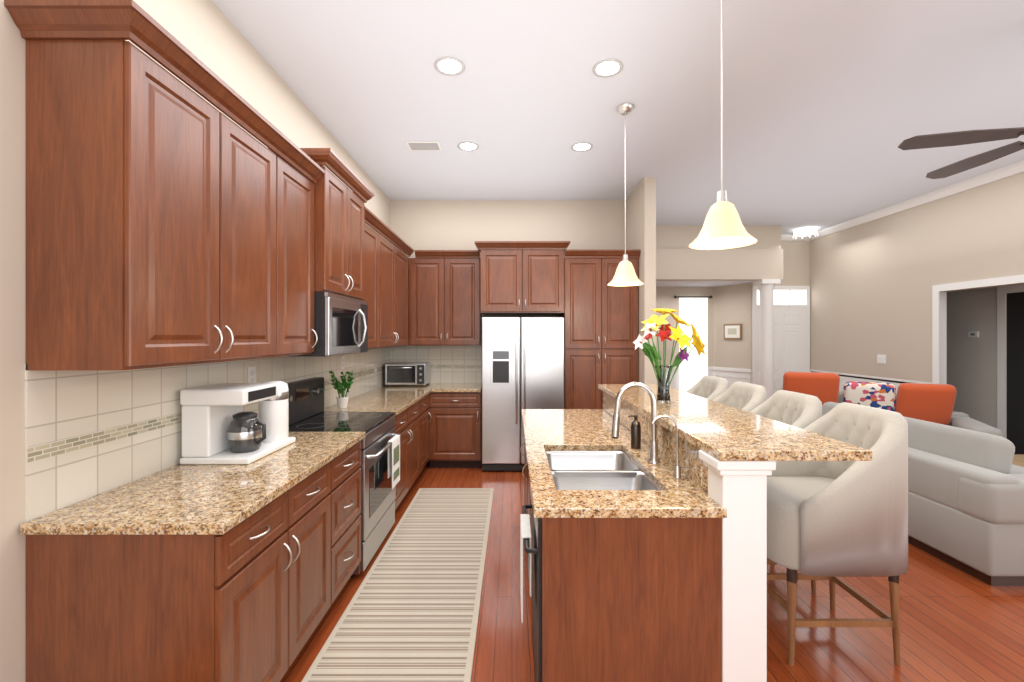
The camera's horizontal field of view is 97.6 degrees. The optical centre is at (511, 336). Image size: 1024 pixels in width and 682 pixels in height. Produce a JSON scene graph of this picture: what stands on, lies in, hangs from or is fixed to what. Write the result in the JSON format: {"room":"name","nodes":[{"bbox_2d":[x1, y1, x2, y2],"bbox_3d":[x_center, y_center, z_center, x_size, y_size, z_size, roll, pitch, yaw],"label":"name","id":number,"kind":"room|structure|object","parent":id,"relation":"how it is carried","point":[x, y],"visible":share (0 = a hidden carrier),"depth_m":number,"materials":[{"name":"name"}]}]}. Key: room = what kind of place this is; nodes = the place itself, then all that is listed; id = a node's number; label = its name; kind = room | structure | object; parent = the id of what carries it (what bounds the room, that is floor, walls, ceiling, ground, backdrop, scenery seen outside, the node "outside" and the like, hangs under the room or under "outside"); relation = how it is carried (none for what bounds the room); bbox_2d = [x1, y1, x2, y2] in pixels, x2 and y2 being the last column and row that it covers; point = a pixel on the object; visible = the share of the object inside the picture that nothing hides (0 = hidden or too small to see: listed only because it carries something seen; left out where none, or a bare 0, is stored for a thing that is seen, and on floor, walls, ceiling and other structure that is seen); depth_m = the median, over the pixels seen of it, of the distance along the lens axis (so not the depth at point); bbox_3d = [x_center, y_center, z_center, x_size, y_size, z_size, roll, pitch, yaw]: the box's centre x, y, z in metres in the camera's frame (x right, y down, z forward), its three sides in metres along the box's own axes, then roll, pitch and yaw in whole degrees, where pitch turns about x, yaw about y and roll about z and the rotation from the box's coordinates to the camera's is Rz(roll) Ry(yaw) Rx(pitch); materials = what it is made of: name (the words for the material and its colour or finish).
{"room":"kitchen","nodes":[
{"label":"kitchen","id":0,"kind":"room"},
{"bbox_2d":[0,0,389,681],"bbox_3d":[-1.637,-0.118,2.070,0.165,3.250,7.540,0,0,0],"label":"wall","id":1,"kind":"structure","parent":0,"point":[210,36],"depth_m":1.42,"materials":[{"name":"beige paint"}]},
{"bbox_2d":[16,4,279,369],"bbox_3d":[-1.388,-0.463,1.880,0.330,1.140,0.901,0,0,0],"label":"upper cabinet","id":2,"kind":"object","parent":1,"relation":"attached to","point":[169,219],"depth_m":1.46,"materials":[{"name":"brown wood"}]},
{"bbox_2d":[25,347,392,521],"bbox_3d":[-1.550,0.347,3.575,0.010,0.520,4.290,0,0,0],"label":"backsplash","id":3,"kind":"structure","parent":1,"relation":"attached to","point":[90,433],"depth_m":1.76,"materials":[{"name":"tile"}]},
{"bbox_2d":[248,366,255,382],"bbox_3d":[-1.542,0.237,2.658,0.006,0.120,0.075,0,0,0],"label":"outlet","id":4,"kind":"object","parent":1,"relation":"attached to","point":[251,374],"depth_m":2.66,"materials":[{"name":"white plastic"}]},
{"bbox_2d":[280,136,319,356],"bbox_3d":[-1.388,-0.463,2.554,0.330,1.140,0.448,0,0,0],"label":"upper cabinet","id":5,"kind":"object","parent":1,"relation":"attached to","point":[297,331],"depth_m":2.55,"materials":[{"name":"brown wood"}]},
{"bbox_2d":[268,148,374,299],"bbox_3d":[-1.328,-0.716,3.160,0.450,0.865,0.876,0,0,0],"label":"upper cabinet","id":6,"kind":"object","parent":1,"relation":"attached to","point":[338,237],"visible":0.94,"depth_m":2.99,"materials":[{"name":"brown wood"}]},
{"bbox_2d":[284,292,367,356],"bbox_3d":[-1.316,-0.079,3.161,0.470,0.402,0.754,0,0,0],"label":"microwave","id":7,"kind":"object","parent":6,"relation":"attached to","point":[340,325],"visible":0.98,"depth_m":2.94,"materials":[{"name":"silver metal"}]},
{"bbox_2d":[341,356,344,369],"bbox_3d":[-1.542,0.237,4.088,0.006,0.120,0.075,0,0,0],"label":"outlet","id":8,"kind":"object","parent":1,"relation":"attached to","point":[342,357],"depth_m":4.07,"materials":[{"name":"white plastic"}]},
{"bbox_2d":[362,218,381,348],"bbox_3d":[-1.388,-0.423,3.816,0.330,1.060,0.549,0,0,0],"label":"upper cabinet","id":9,"kind":"object","parent":1,"relation":"attached to","point":[372,240],"depth_m":3.96,"materials":[{"name":"brown wood"}]},
{"bbox_2d":[382,234,409,347],"bbox_3d":[-1.388,-0.423,4.749,0.330,1.060,1.317,0,0,0],"label":"upper cabinet","id":10,"kind":"object","parent":1,"relation":"attached to","point":[386,280],"depth_m":4.66,"materials":[{"name":"brown wood"}]},
{"bbox_2d":[390,200,624,316],"bbox_3d":[-0.052,-0.118,5.780,3.005,3.250,0.120,0,0,0],"label":"wall","id":11,"kind":"structure","parent":0,"point":[467,224],"depth_m":5.72,"materials":[{"name":"beige paint"}]},
{"bbox_2d":[393,345,481,382],"bbox_3d":[-0.943,0.347,5.715,1.165,0.520,0.009,0,0,0],"label":"backsplash","id":12,"kind":"structure","parent":11,"relation":"attached to","point":[449,364],"depth_m":5.71,"materials":[{"name":"tile"}]},
{"bbox_2d":[409,250,481,345],"bbox_3d":[-0.813,-0.463,5.523,0.858,1.140,0.390,0,0,0],"label":"upper cabinet","id":13,"kind":"object","parent":11,"relation":"attached to","point":[444,297],"visible":1,"depth_m":5.39,"materials":[{"name":"brown wood"}]},
{"bbox_2d":[475,241,569,315],"bbox_3d":[0.117,-0.673,5.368,1.075,0.800,0.700,0,0,0],"label":"upper cabinet","id":14,"kind":"object","parent":11,"relation":"attached to","point":[521,278],"visible":0.98,"depth_m":5.08,"materials":[{"name":"brown wood"}]},
{"bbox_2d":[212,0,1023,234],"bbox_3d":[2.475,-1.793,3.700,8.450,0.100,10.800,0,0,0],"label":"ceiling","id":15,"kind":"structure","parent":0,"point":[829,106],"depth_m":3.21,"materials":[{"name":"white paint"}]},
{"bbox_2d":[405,141,441,149],"bbox_3d":[-0.800,-1.737,4.080,0.300,0.010,0.180,0,0,0],"label":"ceiling vent","id":16,"kind":"object","parent":15,"relation":"in","point":[423,145],"visible":1,"depth_m":4.05,"materials":[{"name":"white metal"}]},
{"bbox_2d":[434,56,464,75],"bbox_3d":[-0.400,-1.738,2.880,0.196,0.008,0.196,0,0,0],"label":"recessed light","id":17,"kind":"object","parent":15,"relation":"in","point":[450,66],"visible":1,"depth_m":2.87,"materials":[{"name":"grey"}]},
{"bbox_2d":[457,141,478,150],"bbox_3d":[-0.400,-1.738,4.090,0.196,0.008,0.196,0,0,0],"label":"recessed light","id":18,"kind":"object","parent":15,"relation":"in","point":[468,146],"visible":1,"depth_m":4.09,"materials":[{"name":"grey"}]},
{"bbox_2d":[571,142,592,151],"bbox_3d":[0.640,-1.738,4.100,0.196,0.008,0.196,0,0,0],"label":"recessed light","id":19,"kind":"object","parent":15,"relation":"in","point":[581,146],"visible":1,"depth_m":4.09,"materials":[{"name":"white"}]},
{"bbox_2d":[592,58,622,77],"bbox_3d":[0.620,-1.738,2.900,0.196,0.008,0.196,0,0,0],"label":"recessed light","id":20,"kind":"object","parent":15,"relation":"in","point":[611,67],"visible":1,"depth_m":2.89,"materials":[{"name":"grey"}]},
{"bbox_2d":[607,103,642,285],"bbox_3d":[0.860,-1.070,3.400,0.270,1.344,0.270,0,0,0],"label":"pendant light","id":21,"kind":"object","parent":15,"relation":"hanging from","point":[625,274],"visible":1,"depth_m":3.36,"materials":[{"name":"white glass"}]},
{"bbox_2d":[688,0,757,249],"bbox_3d":[0.900,-1.070,1.920,0.270,1.344,0.270,0,0,0],"label":"pendant light","id":22,"kind":"object","parent":15,"relation":"hanging from","point":[723,228],"visible":1,"depth_m":1.90,"materials":[{"name":"white glass"}]},
{"bbox_2d":[793,227,817,238],"bbox_3d":[4.750,-1.682,7.250,0.345,0.120,0.340,0,0,0],"label":"flush ceiling light","id":23,"kind":"object","parent":15,"relation":"attached to","point":[806,231],"visible":1,"depth_m":7.15,"materials":[{"name":"white glass"}]},
{"bbox_2d":[898,127,1023,178],"bbox_3d":[2.960,-1.377,2.452,1.434,0.729,1.386,0,0,0],"label":"ceiling fan","id":24,"kind":"object","parent":15,"relation":"hanging from","point":[949,139],"visible":1,"depth_m":2.57,"materials":[{"name":"brown wood"}]},
{"bbox_2d":[626,178,655,383],"bbox_3d":[1.512,-0.118,6.700,0.125,3.250,3.600,0,0,0],"label":"wall","id":25,"kind":"structure","parent":0,"point":[641,217],"depth_m":4.90,"materials":[{"name":"beige paint"}]},
{"bbox_2d":[280,461,1023,681],"bbox_3d":[2.475,1.557,3.700,8.450,0.100,10.800,0,0,0],"label":"floor","id":26,"kind":"structure","parent":0,"point":[957,625],"depth_m":2.36,"materials":[{"name":"brown wood"}]},
{"bbox_2d":[26,462,330,681],"bbox_3d":[-1.226,1.065,1.869,0.654,0.884,0.879,0,0,0],"label":"base cabinet","id":27,"kind":"object","parent":26,"relation":"on","point":[248,599],"visible":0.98,"depth_m":1.43,"materials":[{"name":"brown wood"}]},
{"bbox_2d":[20,432,365,534],"bbox_3d":[-1.227,0.605,2.091,0.638,0.035,1.374,0,0,0],"label":"countertop","id":28,"kind":"structure","parent":27,"relation":"on","point":[199,499],"depth_m":1.65,"materials":[{"name":"stone"}]},
{"bbox_2d":[180,381,295,463],"bbox_3d":[-1.356,0.412,2.275,0.338,0.347,0.450,0,0,0],"label":"coffee maker","id":29,"kind":"object","parent":28,"relation":"on","point":[219,426],"visible":1,"depth_m":2.13,"materials":[{"name":"white plastic"}]},
{"bbox_2d":[287,377,400,577],"bbox_3d":[-1.200,0.912,3.161,0.702,1.190,0.758,0,0,0],"label":"range","id":30,"kind":"object","parent":26,"relation":"on","point":[380,461],"visible":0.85,"depth_m":3.11,"materials":[{"name":"silver metal"}]},
{"bbox_2d":[328,440,360,604],"bbox_3d":[-1.226,1.065,2.544,0.654,0.884,0.468,0,0,0],"label":"base cabinet","id":31,"kind":"object","parent":26,"relation":"on","point":[345,493],"visible":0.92,"depth_m":2.51,"materials":[{"name":"brown wood"}]},
{"bbox_2d":[302,488,493,681],"bbox_3d":[-0.547,1.500,2.015,0.735,0.012,4.830,0,0,0],"label":"rug","id":32,"kind":"object","parent":26,"relation":"on","point":[410,613],"visible":0.94,"depth_m":2.51,"materials":[{"name":"beige fabric"}]},
{"bbox_2d":[394,399,421,509],"bbox_3d":[-1.243,1.065,4.042,0.621,0.884,1.000,0,0,0],"label":"base cabinet","id":33,"kind":"object","parent":26,"relation":"on","point":[412,425],"depth_m":4.07,"materials":[{"name":"brown wood"}]},
{"bbox_2d":[324,383,435,414],"bbox_3d":[-1.224,0.605,4.626,0.642,0.035,2.169,0,0,0],"label":"countertop","id":34,"kind":"structure","parent":33,"relation":"on","point":[391,398],"depth_m":4.20,"materials":[{"name":"stone"}]},
{"bbox_2d":[329,370,353,407],"bbox_3d":[-1.397,0.430,3.705,0.192,0.311,0.184,0,0,0],"label":"potted plant","id":35,"kind":"object","parent":34,"relation":"on","point":[342,401],"visible":1,"depth_m":3.67,"materials":[{"name":"green plant"}]},
{"bbox_2d":[385,362,430,385],"bbox_3d":[-1.260,0.451,5.429,0.480,0.270,0.382,0,0,0],"label":"toaster oven","id":36,"kind":"object","parent":34,"relation":"on","point":[407,373],"visible":1,"depth_m":5.28,"materials":[{"name":"silver metal"}]},
{"bbox_2d":[422,394,429,469],"bbox_3d":[-1.243,1.065,4.817,0.621,0.884,0.549,0,0,0],"label":"base cabinet","id":37,"kind":"object","parent":26,"relation":"on","point":[425,400],"depth_m":4.84,"materials":[{"name":"brown wood"}]},
{"bbox_2d":[428,391,481,467],"bbox_3d":[-0.651,1.065,5.379,0.600,0.884,0.678,0,0,0],"label":"base cabinet","id":38,"kind":"object","parent":26,"relation":"on","point":[455,431],"visible":0.98,"depth_m":5.07,"materials":[{"name":"brown wood"}]},
{"bbox_2d":[432,383,481,391],"bbox_3d":[-0.619,0.605,5.378,0.533,0.035,0.663,0,0,0],"label":"countertop","id":39,"kind":"structure","parent":38,"relation":"on","point":[440,387],"depth_m":5.20,"materials":[{"name":"stone"}]},
{"bbox_2d":[482,317,563,470],"bbox_3d":[0.120,0.632,5.290,0.916,1.710,0.801,0,0,0],"label":"refrigerator","id":40,"kind":"object","parent":26,"relation":"on","point":[522,362],"visible":0.92,"depth_m":4.96,"materials":[{"name":"silver metal"}]},
{"bbox_2d":[559,250,639,410],"bbox_3d":[1.021,0.262,5.378,0.846,2.490,0.680,0,0,0],"label":"pantry cabinet","id":41,"kind":"object","parent":26,"relation":"on","point":[599,315],"visible":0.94,"depth_m":5.10,"materials":[{"name":"brown wood"}]},
{"bbox_2d":[520,388,783,681],"bbox_3d":[0.469,0.964,2.582,0.865,1.085,2.114,0,0,0],"label":"kitchen island","id":42,"kind":"object","parent":26,"relation":"on","point":[641,568],"depth_m":1.55,"materials":[{"name":"brown wood"}]},
{"bbox_2d":[628,415,640,448],"bbox_3d":[0.647,0.499,2.370,0.068,0.174,0.051,0,0,0],"label":"soap dispenser","id":43,"kind":"object","parent":42,"relation":"on","point":[635,434],"visible":1,"depth_m":2.35,"materials":[{"name":"brown metal"}]},
{"bbox_2d":[651,415,685,477],"bbox_3d":[0.654,0.456,1.870,0.144,0.260,0.032,0,0,0],"label":"filter faucet","id":44,"kind":"object","parent":42,"relation":"on","point":[677,471],"visible":0.98,"depth_m":1.86,"materials":[{"name":"silver metal"}]},
{"bbox_2d":[598,384,871,460],"bbox_3d":[0.964,0.404,2.592,0.520,0.035,2.145,0,0,0],"label":"island countertop","id":45,"kind":"structure","parent":42,"relation":"on","point":[723,429],"depth_m":1.83,"materials":[{"name":"beige stone"}]},
{"bbox_2d":[611,382,660,463],"bbox_3d":[0.580,0.398,2.115,0.230,0.376,0.091,0,0,0],"label":"faucet","id":46,"kind":"object","parent":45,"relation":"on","point":[653,458],"visible":0.98,"depth_m":2.09,"materials":[{"name":"silver metal"}]},
{"bbox_2d":[633,309,704,402],"bbox_3d":[0.932,0.106,2.657,0.431,0.561,0.308,0,0,0],"label":"flower vase","id":47,"kind":"object","parent":45,"relation":"on","point":[650,328],"visible":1,"depth_m":2.62,"materials":[{"name":"clear glass"}]},
{"bbox_2d":[686,375,728,399],"bbox_3d":[1.536,0.932,3.980,0.632,1.150,0.554,0,0,0],"label":"bar stool","id":48,"kind":"object","parent":26,"relation":"on","point":[710,387],"visible":0.15,"depth_m":4.01,"materials":[{"name":"fabric"}]},
{"bbox_2d":[713,381,766,411],"bbox_3d":[1.536,0.932,3.410,0.632,1.150,0.554,0,0,0],"label":"bar stool","id":49,"kind":"object","parent":26,"relation":"on","point":[747,397],"visible":0.19,"depth_m":3.42,"materials":[{"name":"fabric"}]},
{"bbox_2d":[753,279,780,398],"bbox_3d":[4.000,0.308,7.040,0.300,2.398,0.300,0,0,0],"label":"column","id":50,"kind":"structure","parent":26,"relation":"on","point":[766,287],"depth_m":6.96,"materials":[{"name":"white"}]},
{"bbox_2d":[750,390,821,594],"bbox_3d":[1.536,0.932,2.840,0.632,1.150,0.554,0,0,0],"label":"bar stool","id":51,"kind":"object","parent":26,"relation":"on","point":[800,410],"visible":0.19,"depth_m":2.82,"materials":[{"name":"fabric"}]},
{"bbox_2d":[767,402,907,665],"bbox_3d":[1.536,0.932,2.270,0.632,1.150,0.554,0,0,0],"label":"bar stool","id":52,"kind":"object","parent":26,"relation":"on","point":[831,521],"visible":0.77,"depth_m":2.03,"materials":[{"name":"fabric"}]},
{"bbox_2d":[774,372,1003,436],"bbox_3d":[3.922,0.961,5.097,2.090,1.092,0.980,0,0,30],"label":"loveseat","id":53,"kind":"object","parent":26,"relation":"on","point":[934,403],"visible":0.21,"depth_m":4.88,"materials":[{"name":"fabric"}]},
{"bbox_2d":[822,402,1023,585],"bbox_3d":[3.330,1.075,3.585,0.980,0.864,1.870,0,0,0],"label":"sectional sofa","id":54,"kind":"object","parent":26,"relation":"on","point":[965,500],"visible":0.44,"depth_m":2.89,"materials":[{"name":"fabric"}]},
{"bbox_2d":[1012,454,1023,466],"bbox_3d":[4.400,1.284,3.450,0.700,0.445,1.200,0,0,0],"label":"coffee table","id":55,"kind":"object","parent":26,"relation":"on","point":[1018,459],"depth_m":3.85,"materials":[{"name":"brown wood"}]},
{"bbox_2d":[656,287,713,366],"bbox_3d":[2.688,0.287,8.450,2.225,2.440,0.100,0,0,0],"label":"wall","id":56,"kind":"structure","parent":0,"point":[665,299],"depth_m":8.40,"materials":[{"name":"beige paint"}]},
{"bbox_2d":[656,367,712,389],"bbox_3d":[2.681,1.032,8.381,2.203,0.950,0.035,0,0,0],"label":"trim","id":57,"kind":"structure","parent":56,"relation":"attached to","point":[675,381],"depth_m":8.39,"materials":[{"name":"white"}]},
{"bbox_2d":[674,295,711,298],"bbox_3d":[3.370,-0.743,8.335,0.715,0.060,0.057,0,0,0],"label":"curtain rod","id":58,"kind":"object","parent":56,"relation":"attached to","point":[675,296],"visible":1,"depth_m":8.33,"materials":[{"name":"brown metal"}]},
{"bbox_2d":[679,298,707,391],"bbox_3d":[3.370,0.309,8.335,0.520,2.075,0.044,0,0,0],"label":"curtain","id":59,"kind":"object","parent":58,"relation":"hanging from","point":[693,370],"visible":0.5,"depth_m":8.33,"materials":[{"name":"white fabric"}]},
{"bbox_2d":[656,281,752,286],"bbox_3d":[2.833,-0.963,7.765,2.515,0.060,1.270,0,0,0],"label":"ceiling","id":60,"kind":"structure","parent":0,"point":[690,283],"depth_m":7.83,"materials":[{"name":"white paint"}]},
{"bbox_2d":[656,226,782,284],"bbox_3d":[2.893,-1.318,7.325,2.635,0.850,0.750,0,0,0],"label":"wall","id":61,"kind":"structure","parent":0,"point":[678,258],"depth_m":6.95,"materials":[{"name":"beige paint"}]},
{"bbox_2d":[781,235,807,240],"bbox_3d":[4.615,-1.697,7.659,0.810,0.090,0.080,0,0,0],"label":"crown molding","id":62,"kind":"structure","parent":61,"relation":"attached to","point":[783,237],"depth_m":7.65,"materials":[{"name":"white"}]},
{"bbox_2d":[714,283,748,368],"bbox_3d":[3.995,0.287,8.072,0.100,2.440,0.778,0,0,-26],"label":"wall","id":63,"kind":"structure","parent":0,"point":[731,304],"depth_m":8.05,"materials":[{"name":"beige paint"}]},
{"bbox_2d":[713,367,751,386],"bbox_3d":[3.935,1.032,8.018,0.369,0.950,0.665,0,0,0],"label":"trim","id":64,"kind":"structure","parent":63,"relation":"attached to","point":[731,376],"depth_m":8.00,"materials":[{"name":"white"}]},
{"bbox_2d":[724,324,741,339],"bbox_3d":[3.949,-0.093,8.013,0.033,0.280,0.360,0,0,-26],"label":"picture frame","id":65,"kind":"object","parent":63,"relation":"attached to","point":[732,331],"visible":1,"depth_m":7.98,"materials":[{"name":"brown wood"}]},
{"bbox_2d":[749,241,809,382],"bbox_3d":[4.670,-0.118,7.750,1.140,3.250,0.100,0,0,0],"label":"wall","id":66,"kind":"structure","parent":0,"point":[796,263],"depth_m":7.70,"materials":[{"name":"beige paint"}]},
{"bbox_2d":[752,286,809,391],"bbox_3d":[4.617,0.315,7.660,0.985,2.385,0.075,0,0,0],"label":"front door","id":67,"kind":"structure","parent":66,"relation":"in","point":[791,328],"depth_m":7.68,"materials":[{"name":"white wood"}]},
{"bbox_2d":[810,172,1023,382],"bbox_3d":[5.180,-0.118,3.050,0.120,3.250,9.300,0,0,0],"label":"wall","id":68,"kind":"structure","parent":0,"point":[873,282],"depth_m":5.86,"materials":[{"name":"beige paint"}]},
{"bbox_2d":[810,369,931,393],"bbox_3d":[5.133,1.032,6.570,0.038,0.950,2.260,0,0,0],"label":"trim","id":69,"kind":"structure","parent":68,"relation":"attached to","point":[844,377],"depth_m":6.49,"materials":[{"name":"white"}]},
{"bbox_2d":[877,355,885,363],"bbox_3d":[5.113,0.307,6.195,0.010,0.120,0.150,0,0,0],"label":"switch plate","id":70,"kind":"object","parent":68,"relation":"attached to","point":[881,358],"visible":1,"depth_m":6.20,"materials":[{"name":"white plastic"}]},
{"bbox_2d":[807,160,1023,240],"bbox_3d":[5.079,-1.697,3.099,0.080,0.090,9.199,0,0,0],"label":"crown molding","id":71,"kind":"structure","parent":68,"relation":"attached to","point":[995,175],"depth_m":5.41,"materials":[{"name":"white wood"}]},
{"bbox_2d":[932,274,1023,383],"bbox_3d":[5.172,0.442,3.720,0.134,2.130,3.440,0,0,0],"label":"door frame","id":72,"kind":"structure","parent":68,"relation":"attached to","point":[939,337],"depth_m":5.40,"materials":[{"name":"white wood"}]},
{"bbox_2d":[947,284,1023,453],"bbox_3d":[5.987,-0.118,3.050,0.125,3.250,9.300,0,0,0],"label":"wall","id":73,"kind":"structure","parent":0,"point":[985,373],"depth_m":5.57,"materials":[{"name":"grey paint"}]},
{"bbox_2d":[968,331,978,336],"bbox_3d":[5.935,-0.033,5.760,0.026,0.080,0.120,0,0,0],"label":"thermostat","id":74,"kind":"object","parent":73,"relation":"attached to","point":[973,333],"visible":1,"depth_m":5.75,"materials":[{"name":"white plastic"}]}
]}

